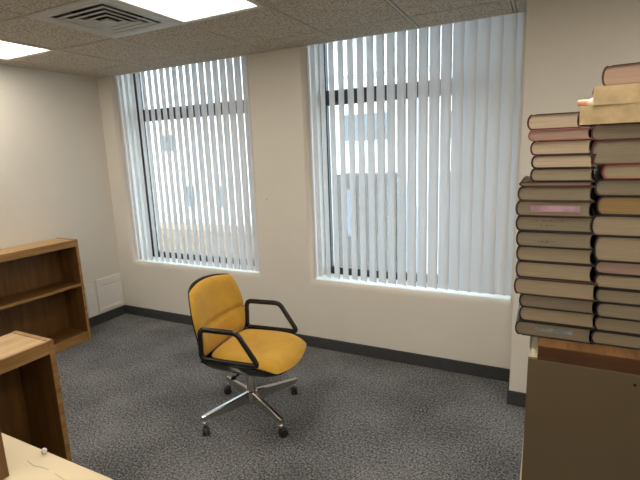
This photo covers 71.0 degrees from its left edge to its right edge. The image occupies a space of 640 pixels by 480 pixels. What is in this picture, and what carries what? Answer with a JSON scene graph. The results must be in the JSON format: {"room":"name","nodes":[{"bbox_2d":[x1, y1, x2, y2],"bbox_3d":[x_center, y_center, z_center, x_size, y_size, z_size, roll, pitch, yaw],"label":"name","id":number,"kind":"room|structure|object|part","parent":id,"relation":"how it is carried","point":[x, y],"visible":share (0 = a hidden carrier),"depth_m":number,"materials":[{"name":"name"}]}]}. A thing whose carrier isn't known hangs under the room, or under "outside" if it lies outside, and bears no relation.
{"room":"office","nodes":[
{"label":"office","id":0,"kind":"room"},
{"bbox_2d":[0,64,124,317],"bbox_3d":[-3.440,-0.013,2.426,0.120,2.877,5.300,3,12,26],"label":"wall","id":1,"kind":"structure","parent":0,"point":[55,183],"depth_m":4.17,"materials":[{"name":"paint"}]},
{"bbox_2d":[85,283,94,297],"bbox_3d":[-2.346,0.515,4.557,0.008,0.130,0.090,3,12,26],"label":"outlet plate","id":2,"kind":"object","parent":1,"relation":"attached to","point":[89,289],"visible":1,"depth_m":4.55,"materials":[{"name":"white paint"}]},
{"bbox_2d":[87,296,98,317],"bbox_3d":[-2.337,0.683,4.596,0.008,0.205,0.105,3,12,26],"label":"cover","id":3,"kind":"object","parent":1,"relation":"attached to","point":[92,301],"visible":1,"depth_m":4.59,"materials":[{"name":"white paint"}]},
{"bbox_2d":[89,305,125,327],"bbox_3d":[-3.316,1.248,2.681,0.012,0.098,5.188,3,12,26],"label":"baseboard","id":4,"kind":"structure","parent":1,"relation":"attached to","point":[98,319],"depth_m":4.74,"materials":[{"name":"plastic"}]},
{"bbox_2d":[95,273,123,311],"bbox_3d":[-2.241,0.555,4.769,0.012,0.345,0.300,3,12,26],"label":"access panel","id":5,"kind":"object","parent":1,"relation":"attached to","point":[109,289],"visible":1,"depth_m":4.76,"materials":[{"name":"white paint"}]},
{"bbox_3d":[-2.244,0.562,4.772,0.006,0.270,0.240,3,12,26],"label":"panel door","id":6,"kind":"part","parent":5,"relation":"part of","materials":[{"name":"white paint"}]},
{"bbox_2d":[0,0,526,77],"bbox_3d":[-0.479,-1.097,0.692,6.800,0.300,5.299,3,12,26],"label":"ceiling","id":7,"kind":"structure","parent":0,"point":[262,24],"depth_m":2.96,"materials":[{"name":"tile"}]},
{"bbox_2d":[0,40,55,60],"bbox_3d":[-2.480,-1.351,2.908,0.594,0.104,1.191,3,12,26],"label":"ceiling light","id":8,"kind":"object","parent":7,"relation":"attached to","point":[9,50],"visible":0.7,"depth_m":3.30,"materials":[{"name":"white plastic"}]},
{"bbox_2d":[28,0,179,37],"bbox_3d":[-1.253,-1.333,2.637,0.594,0.102,0.581,3,12,26],"label":"ceiling vent","id":9,"kind":"object","parent":7,"relation":"in","point":[108,13],"visible":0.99,"depth_m":2.67,"materials":[{"name":"metal"}]},
{"bbox_2d":[113,0,264,23],"bbox_3d":[-0.843,-1.253,2.098,0.594,0.104,1.191,3,12,26],"label":"ceiling light","id":10,"kind":"object","parent":7,"relation":"attached to","point":[182,11],"visible":0.99,"depth_m":2.49,"materials":[{"name":"white plastic"}]},
{"bbox_2d":[0,0,527,78],"bbox_3d":[-0.452,-0.972,0.762,6.600,0.034,5.200,3,12,26],"label":"grid","id":11,"kind":"object","parent":7,"relation":"attached to","point":[390,2],"visible":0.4,"depth_m":2.99,"materials":[{"name":"metal"}]},
{"bbox_2d":[55,314,524,479],"bbox_3d":[-0.294,1.492,1.378,6.800,0.100,5.700,3,12,26],"label":"floor","id":12,"kind":"structure","parent":0,"point":[136,394],"depth_m":2.88,"materials":[{"name":"carpet"}]},
{"bbox_2d":[0,331,71,461],"bbox_3d":[-1.542,0.960,1.803,0.284,0.871,0.914,3,12,26],"label":"bookcase","id":13,"kind":"object","parent":12,"relation":"on","point":[32,412],"visible":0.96,"depth_m":2.15,"materials":[{"name":"brown wood"}]},
{"bbox_3d":[-1.665,0.968,1.867,0.008,0.840,0.869,3,12,26],"label":"panel","id":14,"kind":"part","parent":13,"relation":"part of","materials":[{"name":"brown wood"}]},
{"bbox_3d":[-1.565,0.546,1.726,0.267,0.022,0.869,3,12,26],"label":"panel","id":15,"kind":"part","parent":13,"relation":"part of","materials":[{"name":"brown wood"}]},
{"bbox_3d":[-1.438,0.572,1.667,0.015,0.061,0.869,3,12,26],"label":"rail","id":16,"kind":"part","parent":13,"relation":"part of","materials":[{"name":"brown wood"}]},
{"bbox_3d":[-1.345,0.877,2.193,0.283,0.870,0.023,3,12,26],"label":"panel","id":17,"kind":"part","parent":13,"relation":"part of","materials":[{"name":"brown wood"}]},
{"bbox_2d":[0,238,90,353],"bbox_3d":[-2.538,0.549,3.842,0.276,0.971,0.936,3,12,26],"label":"bookcase","id":18,"kind":"object","parent":12,"relation":"on","point":[42,292],"visible":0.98,"depth_m":4.07,"materials":[{"name":"brown wood"}]},
{"bbox_3d":[-2.562,0.086,3.756,0.259,0.022,0.891,3,12,26],"label":"panel","id":19,"kind":"part","parent":18,"relation":"part of","materials":[{"name":"brown wood"}]},
{"bbox_3d":[-2.657,0.557,3.904,0.008,0.940,0.891,3,12,26],"label":"panel","id":20,"kind":"part","parent":18,"relation":"part of","materials":[{"name":"brown wood"}]},
{"bbox_3d":[-2.439,0.111,3.699,0.015,0.061,0.891,3,12,26],"label":"rail","id":21,"kind":"part","parent":18,"relation":"part of","materials":[{"name":"brown wood"}]},
{"bbox_3d":[-2.541,0.489,3.831,0.258,0.024,0.891,3,12,26],"label":"shelf","id":22,"kind":"part","parent":18,"relation":"part of","materials":[{"name":"brown wood"}]},
{"bbox_3d":[-2.524,0.953,3.921,0.258,0.024,0.891,3,12,26],"label":"shelf","id":23,"kind":"part","parent":18,"relation":"part of","materials":[{"name":"brown wood"}]},
{"bbox_3d":[-2.335,0.464,4.242,0.275,0.970,0.023,3,12,26],"label":"panel","id":24,"kind":"part","parent":18,"relation":"part of","materials":[{"name":"brown wood"}]},
{"bbox_2d":[1,433,112,479],"bbox_3d":[-0.917,1.103,1.225,1.120,0.767,0.583,3,12,26],"label":"table","id":25,"kind":"object","parent":12,"relation":"on","point":[25,461],"depth_m":1.38,"materials":[{"name":"beige wood"}]},
{"bbox_2d":[0,429,8,479],"bbox_3d":[-1.052,0.506,1.347,0.237,0.400,0.028,3,12,26],"label":"wooden upright","id":26,"kind":"object","parent":25,"relation":"on","point":[4,472],"visible":1,"depth_m":1.32,"materials":[{"name":"brown wood"}]},
{"bbox_3d":[-0.890,0.677,1.443,0.018,0.017,0.018,3,12,26],"label":"push knob","id":27,"kind":"part","parent":25,"relation":"part of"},
{"bbox_2d":[188,273,305,437],"bbox_3d":[-0.456,0.698,2.866,0.665,0.903,0.658,2,12,21],"label":"office chair","id":28,"kind":"object","parent":12,"relation":"on","point":[219,317],"visible":1,"depth_m":2.83,"materials":[{"name":"yellow fabric"}]},
{"bbox_2d":[189,274,244,355],"bbox_3d":[-0.682,0.471,2.910,0.146,0.456,0.550,2,12,21],"label":"cushion","id":29,"kind":"object","parent":28,"relation":"on","point":[215,300],"depth_m":2.89,"materials":[{"name":"yellow fabric"}]},
{"bbox_3d":[-0.597,1.041,2.814,0.324,0.078,0.032,-11,14,-37],"label":"leg","id":30,"kind":"part","parent":28,"relation":"part of","materials":[{"name":"silver metal"}]},
{"bbox_3d":[-0.541,0.622,2.591,0.407,0.226,0.028,2,12,21],"label":"arm","id":31,"kind":"part","parent":28,"relation":"part of","materials":[{"name":"black plastic"}]},
{"bbox_3d":[-0.567,0.989,3.076,0.032,0.078,0.324,-11,14,-37],"label":"leg","id":32,"kind":"part","parent":28,"relation":"part of","materials":[{"name":"silver metal"}]},
{"bbox_2d":[211,329,305,373],"bbox_3d":[-0.383,0.699,2.838,0.530,0.103,0.512,2,12,21],"label":"seat cushion","id":33,"kind":"object","parent":28,"relation":"on","point":[276,351],"depth_m":2.76,"materials":[{"name":"yellow fabric"}]},
{"bbox_3d":[-0.330,1.038,2.783,0.032,0.078,0.324,-11,14,-37],"label":"leg","id":34,"kind":"part","parent":28,"relation":"part of","materials":[{"name":"silver metal"}]},
{"bbox_3d":[-0.346,0.520,3.079,0.407,0.226,0.028,2,12,21],"label":"arm","id":35,"kind":"part","parent":28,"relation":"part of","materials":[{"name":"black plastic"}]},
{"bbox_3d":[-0.300,0.986,3.045,0.324,0.078,0.032,-11,14,-37],"label":"leg","id":36,"kind":"part","parent":28,"relation":"part of","materials":[{"name":"silver metal"}]},
{"bbox_2d":[520,336,639,479],"bbox_3d":[1.089,0.821,1.258,0.970,1.163,0.470,3,12,26],"label":"storage cabinet","id":37,"kind":"object","parent":12,"relation":"on","point":[582,422],"visible":0.7,"depth_m":1.13,"materials":[{"name":"beige metal"}]},
{"bbox_2d":[515,304,593,343],"bbox_3d":[0.662,0.219,1.284,0.182,0.040,0.240,3,12,26],"label":"book","id":38,"kind":"object","parent":37,"relation":"on","point":[523,327],"visible":0.44,"depth_m":1.18,"materials":[{"name":"beige paper"}]},
{"bbox_2d":[519,305,597,328],"bbox_3d":[0.669,0.179,1.276,0.180,0.041,0.240,3,12,26],"label":"book","id":39,"kind":"object","parent":38,"relation":"on","point":[582,320],"visible":0.38,"depth_m":1.17,"materials":[{"name":"beige paper"}]},
{"bbox_2d":[519,294,595,314],"bbox_3d":[0.661,0.142,1.264,0.177,0.036,0.240,3,12,26],"label":"book","id":40,"kind":"object","parent":39,"relation":"on","point":[531,301],"visible":0.41,"depth_m":1.16,"materials":[{"name":"beige paper"}]},
{"bbox_2d":[514,274,597,301],"bbox_3d":[0.651,0.103,1.255,0.191,0.044,0.240,3,12,26],"label":"book","id":41,"kind":"object","parent":40,"relation":"on","point":[586,291],"visible":0.51,"depth_m":1.15,"materials":[{"name":"beige paper"}]},
{"bbox_2d":[515,259,594,282],"bbox_3d":[0.651,0.058,1.257,0.180,0.044,0.240,3,12,26],"label":"book","id":42,"kind":"object","parent":41,"relation":"on","point":[529,269],"visible":0.48,"depth_m":1.15,"materials":[{"name":"beige paper"}]},
{"bbox_2d":[516,246,593,265],"bbox_3d":[0.649,0.017,1.252,0.178,0.040,0.240,3,12,26],"label":"book","id":43,"kind":"object","parent":42,"relation":"on","point":[535,254],"visible":0.47,"depth_m":1.15,"materials":[{"name":"beige paper"}]},
{"bbox_2d":[516,230,594,249],"bbox_3d":[0.643,-0.022,1.240,0.177,0.041,0.240,3,12,26],"label":"book","id":44,"kind":"object","parent":43,"relation":"on","point":[566,240],"visible":0.57,"depth_m":1.14,"materials":[{"name":"paper"}]},
{"bbox_2d":[516,215,594,232],"bbox_3d":[0.641,-0.062,1.238,0.177,0.039,0.240,3,12,26],"label":"book","id":45,"kind":"object","parent":44,"relation":"on","point":[525,223],"visible":0.68,"depth_m":1.13,"materials":[{"name":"paper"}]},
{"bbox_2d":[515,200,593,217],"bbox_3d":[0.635,-0.100,1.229,0.174,0.039,0.240,3,12,26],"label":"book","id":46,"kind":"object","parent":45,"relation":"on","point":[524,208],"visible":0.74,"depth_m":1.12,"materials":[{"name":"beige paper"}]},
{"bbox_2d":[518,186,594,201],"bbox_3d":[0.636,-0.137,1.223,0.171,0.036,0.240,3,12,26],"label":"book","id":47,"kind":"object","parent":46,"relation":"on","point":[525,193],"visible":0.76,"depth_m":1.12,"materials":[{"name":"beige paper"}]},
{"bbox_2d":[519,176,594,186],"bbox_3d":[0.637,-0.162,1.222,0.167,0.013,0.240,3,12,26],"label":"book","id":48,"kind":"object","parent":47,"relation":"on","point":[526,181],"visible":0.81,"depth_m":1.12,"materials":[{"name":"brown paper"}]},
{"bbox_2d":[530,167,595,181],"bbox_3d":[0.640,-0.180,1.197,0.143,0.033,0.210,3,12,26],"label":"book","id":49,"kind":"object","parent":48,"relation":"on","point":[536,174],"visible":0.81,"depth_m":1.11,"materials":[{"name":"beige paper"}]},
{"bbox_2d":[531,154,595,167],"bbox_3d":[0.638,-0.212,1.189,0.140,0.033,0.210,3,12,26],"label":"book","id":50,"kind":"object","parent":49,"relation":"on","point":[568,160],"visible":0.9,"depth_m":1.10,"materials":[{"name":"beige paper"}]},
{"bbox_2d":[530,139,593,154],"bbox_3d":[0.634,-0.246,1.189,0.138,0.035,0.210,3,12,26],"label":"book","id":51,"kind":"object","parent":50,"relation":"on","point":[579,146],"visible":1,"depth_m":1.10,"materials":[{"name":"beige paper"}]},
{"bbox_2d":[528,127,592,141],"bbox_3d":[0.627,-0.276,1.182,0.140,0.027,0.210,3,12,26],"label":"book","id":52,"kind":"object","parent":51,"relation":"on","point":[584,132],"visible":0.96,"depth_m":1.09,"materials":[{"name":"beige paper"}]},
{"bbox_2d":[527,112,580,130],"bbox_3d":[0.613,-0.309,1.183,0.119,0.037,0.210,3,12,26],"label":"book","id":53,"kind":"object","parent":52,"relation":"on","point":[567,119],"visible":0.87,"depth_m":1.09,"materials":[{"name":"beige paper"}]},
{"bbox_2d":[591,329,639,349],"bbox_3d":[0.827,0.229,1.213,0.185,0.036,0.250,3,12,26],"label":"book","id":54,"kind":"object","parent":37,"relation":"on","point":[599,337],"visible":0.36,"depth_m":1.12,"materials":[{"name":"beige paper"}]},
{"bbox_2d":[594,315,639,335],"bbox_3d":[0.832,0.193,1.206,0.188,0.037,0.250,3,12,26],"label":"book","id":55,"kind":"object","parent":54,"relation":"on","point":[601,323],"visible":0.34,"depth_m":1.12,"materials":[{"name":"beige paper"}]},
{"bbox_2d":[594,302,639,321],"bbox_3d":[0.828,0.156,1.197,0.182,0.039,0.250,3,12,26],"label":"book","id":56,"kind":"object","parent":55,"relation":"on","point":[606,310],"visible":0.38,"depth_m":1.11,"materials":[{"name":"beige paper"}]},
{"bbox_2d":[595,287,639,305],"bbox_3d":[0.823,0.119,1.189,0.185,0.036,0.250,3,12,26],"label":"book","id":57,"kind":"object","parent":56,"relation":"on","point":[613,296],"visible":0.41,"depth_m":1.10,"materials":[{"name":"beige paper"}]},
{"bbox_2d":[592,267,639,290],"bbox_3d":[0.822,0.083,1.187,0.188,0.036,0.250,3,12,26],"label":"book","id":58,"kind":"object","parent":57,"relation":"on","point":[620,282],"visible":0.47,"depth_m":1.10,"materials":[{"name":"beige paper"}]},
{"bbox_2d":[592,254,639,276],"bbox_3d":[0.816,0.048,1.183,0.182,0.033,0.250,3,12,26],"label":"book","id":59,"kind":"object","parent":58,"relation":"on","point":[612,268],"visible":0.5,"depth_m":1.09,"materials":[{"name":"pink paper"}]},
{"bbox_2d":[592,235,639,263],"bbox_3d":[0.809,0.002,1.171,0.185,0.063,0.250,3,12,26],"label":"book","id":60,"kind":"object","parent":59,"relation":"on","point":[606,248],"visible":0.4,"depth_m":1.08,"materials":[{"name":"beige paper"}]},
{"bbox_2d":[591,205,639,236],"bbox_3d":[0.800,-0.054,1.165,0.188,0.051,0.250,3,12,26],"label":"book","id":61,"kind":"object","parent":60,"relation":"on","point":[602,225],"visible":0.48,"depth_m":1.08,"materials":[{"name":"beige paper"}]},
{"bbox_2d":[592,191,639,215],"bbox_3d":[0.805,-0.102,1.157,0.181,0.046,0.250,3,12,26],"label":"book","id":62,"kind":"object","parent":61,"relation":"on","point":[606,205],"visible":0.55,"depth_m":1.07,"materials":[{"name":"brown paper"}]},
{"bbox_2d":[593,173,639,195],"bbox_3d":[0.798,-0.144,1.150,0.185,0.040,0.250,3,12,26],"label":"book","id":63,"kind":"object","parent":62,"relation":"on","point":[604,187],"visible":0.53,"depth_m":1.06,"materials":[{"name":"beige paper"}]},
{"bbox_2d":[593,164,639,178],"bbox_3d":[0.807,-0.179,1.133,0.188,0.035,0.250,3,12,26],"label":"book","id":64,"kind":"object","parent":63,"relation":"on","point":[609,171],"visible":0.77,"depth_m":1.05,"materials":[{"name":"beige paper"}]},
{"bbox_2d":[591,139,639,164],"bbox_3d":[0.781,-0.226,1.139,0.181,0.056,0.250,3,12,26],"label":"book","id":65,"kind":"object","parent":64,"relation":"on","point":[625,151],"visible":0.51,"depth_m":1.05,"materials":[{"name":"beige paper"}]},
{"bbox_2d":[591,122,639,140],"bbox_3d":[0.779,-0.273,1.134,0.185,0.037,0.250,3,12,26],"label":"book","id":66,"kind":"object","parent":65,"relation":"on","point":[614,131],"visible":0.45,"depth_m":1.04,"materials":[{"name":"beige paper"}]},
{"bbox_2d":[579,102,639,126],"bbox_3d":[0.770,-0.300,1.067,0.261,0.042,0.170,5,13,32],"label":"book","id":67,"kind":"object","parent":66,"relation":"on","point":[590,116],"visible":0.94,"depth_m":1.03,"materials":[{"name":"beige paper"}]},
{"bbox_2d":[592,83,639,105],"bbox_3d":[0.782,-0.340,1.047,0.256,0.042,0.160,4,13,28],"label":"book","id":68,"kind":"object","parent":67,"relation":"on","point":[621,93],"visible":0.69,"depth_m":1.02,"materials":[{"name":"beige paper"}]},
{"bbox_2d":[577,97,593,105],"bbox_3d":[0.676,-0.336,1.090,0.092,0.026,0.026,3,12,26],"label":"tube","id":69,"kind":"object","parent":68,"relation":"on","point":[584,102],"visible":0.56,"depth_m":1.10,"materials":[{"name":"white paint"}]},
{"bbox_2d":[602,62,639,85],"bbox_3d":[0.798,-0.392,1.079,0.201,0.046,0.220,5,13,33],"label":"book","id":70,"kind":"object","parent":68,"relation":"on","point":[628,73],"visible":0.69,"depth_m":1.02,"materials":[{"name":"paper"}]},
{"bbox_2d":[97,11,526,368],"bbox_3d":[0.837,-0.415,3.434,6.800,2.977,0.420,3,12,26],"label":"wall","id":71,"kind":"structure","parent":0,"point":[473,327],"depth_m":3.75,"materials":[{"name":"paint"}]},
{"bbox_2d":[117,55,258,271],"bbox_3d":[-1.288,-0.686,4.268,1.591,1.913,0.061,3,12,26],"label":"vertical blind","id":72,"kind":"object","parent":71,"relation":"attached to","point":[240,221],"visible":0.81,"depth_m":4.22,"materials":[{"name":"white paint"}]},
{"bbox_3d":[-0.620,-0.631,3.912,0.030,1.871,0.011,3,12,26],"label":"pull cord","id":73,"kind":"part","parent":72,"relation":"part of","materials":[{"name":"white plastic"}]},
{"bbox_2d":[133,73,253,263],"bbox_3d":[-1.193,-0.787,4.464,1.585,2.055,0.062,3,12,26],"label":"window","id":74,"kind":"structure","parent":71,"relation":"in","point":[134,79],"depth_m":4.71,"materials":[{"name":"brown metal"}]},
{"bbox_2d":[125,305,509,381],"bbox_3d":[-0.398,0.868,4.088,3.948,0.098,0.012,3,12,26],"label":"baseboard","id":75,"kind":"structure","parent":71,"relation":"attached to","point":[474,369],"depth_m":3.62,"materials":[{"name":"plastic"}]},
{"bbox_2d":[319,43,440,283],"bbox_3d":[0.716,-0.673,3.519,1.550,2.055,0.062,3,12,26],"label":"window","id":76,"kind":"structure","parent":71,"relation":"in","point":[325,44],"depth_m":3.78,"materials":[{"name":"brown metal"}]},
{"bbox_2d":[309,12,523,295],"bbox_3d":[0.638,-0.576,3.324,1.588,1.905,0.058,3,12,26],"label":"vertical blind","id":77,"kind":"object","parent":71,"relation":"attached to","point":[488,75],"visible":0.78,"depth_m":3.25,"materials":[{"name":"white plastic"}]},
{"bbox_2d":[448,180,461,270],"bbox_3d":[5.018,2.463,16.547,1.020,9.830,1.360,3,12,26],"label":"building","id":78,"kind":"structure","parent":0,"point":[461,180],"depth_m":15.39,"materials":[{"name":"white"}]},
{"bbox_2d":[509,0,639,392],"bbox_3d":[2.447,-0.095,2.270,2.652,2.517,0.307,3,12,26],"label":"wall pier","id":79,"kind":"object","parent":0,"point":[570,44],"visible":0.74,"depth_m":2.46,"materials":[{"name":"paint"}]},
{"bbox_2d":[507,377,525,406],"bbox_3d":[2.480,1.074,2.489,2.662,0.098,0.307,3,12,26],"label":"baseboard","id":80,"kind":"object","parent":79,"relation":"attached to","point":[515,398],"visible":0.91,"depth_m":2.92,"materials":[{"name":"plastic"}]},
{"label":"outside","id":81,"kind":"structure","parent":0,"visible":0},
{"bbox_3d":[7.190,5.950,24.496,80.000,0.200,39.400,3,12,26],"label":"floor","id":82,"kind":"structure","parent":81,"visible":0},
{"bbox_2d":[160,222,253,258],"bbox_3d":[-7.012,2.933,22.752,13.800,7.400,1.760,3,12,26],"label":"building","id":83,"kind":"structure","parent":82,"relation":"on","point":[167,226],"depth_m":20.73,"materials":[{"name":"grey concrete"}]},
{"bbox_2d":[145,27,464,273],"bbox_3d":[-0.460,-2.692,22.669,31.200,18.000,6.180,3,12,26],"label":"building","id":84,"kind":"structure","parent":82,"relation":"on","point":[374,37],"depth_m":20.26,"materials":[{"name":"white"}]},
{"bbox_3d":[-7.766,-4.849,22.545,0.840,0.840,0.030,3,12,26],"label":"pane","id":85,"kind":"part","parent":84,"relation":"part of","materials":[{"name":"glass"}]},
{"bbox_3d":[-6.508,-2.179,22.475,0.540,1.040,0.030,3,12,26],"label":"pane","id":86,"kind":"part","parent":84,"relation":"part of","materials":[{"name":"glass"}]},
{"bbox_3d":[-1.951,-6.758,19.165,31.200,0.220,0.230,3,12,26],"label":"cornice","id":87,"kind":"part","parent":84,"relation":"part of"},
{"bbox_3d":[1.758,-4.475,17.791,2.240,1.040,0.030,3,12,26],"label":"pane","id":88,"kind":"part","parent":84,"relation":"part of","materials":[{"name":"glass"}]},
{"bbox_2d":[337,172,396,270],"bbox_3d":[2.038,2.285,18.021,2.320,9.830,1.360,3,12,26],"label":"building","id":89,"kind":"structure","parent":82,"relation":"on","point":[347,174],"depth_m":16.93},
{"bbox_3d":[1.050,-1.020,17.060,0.490,1.790,0.030,3,12,26],"label":"pane","id":90,"kind":"part","parent":89,"relation":"part of","materials":[{"name":"glass"}]}
]}

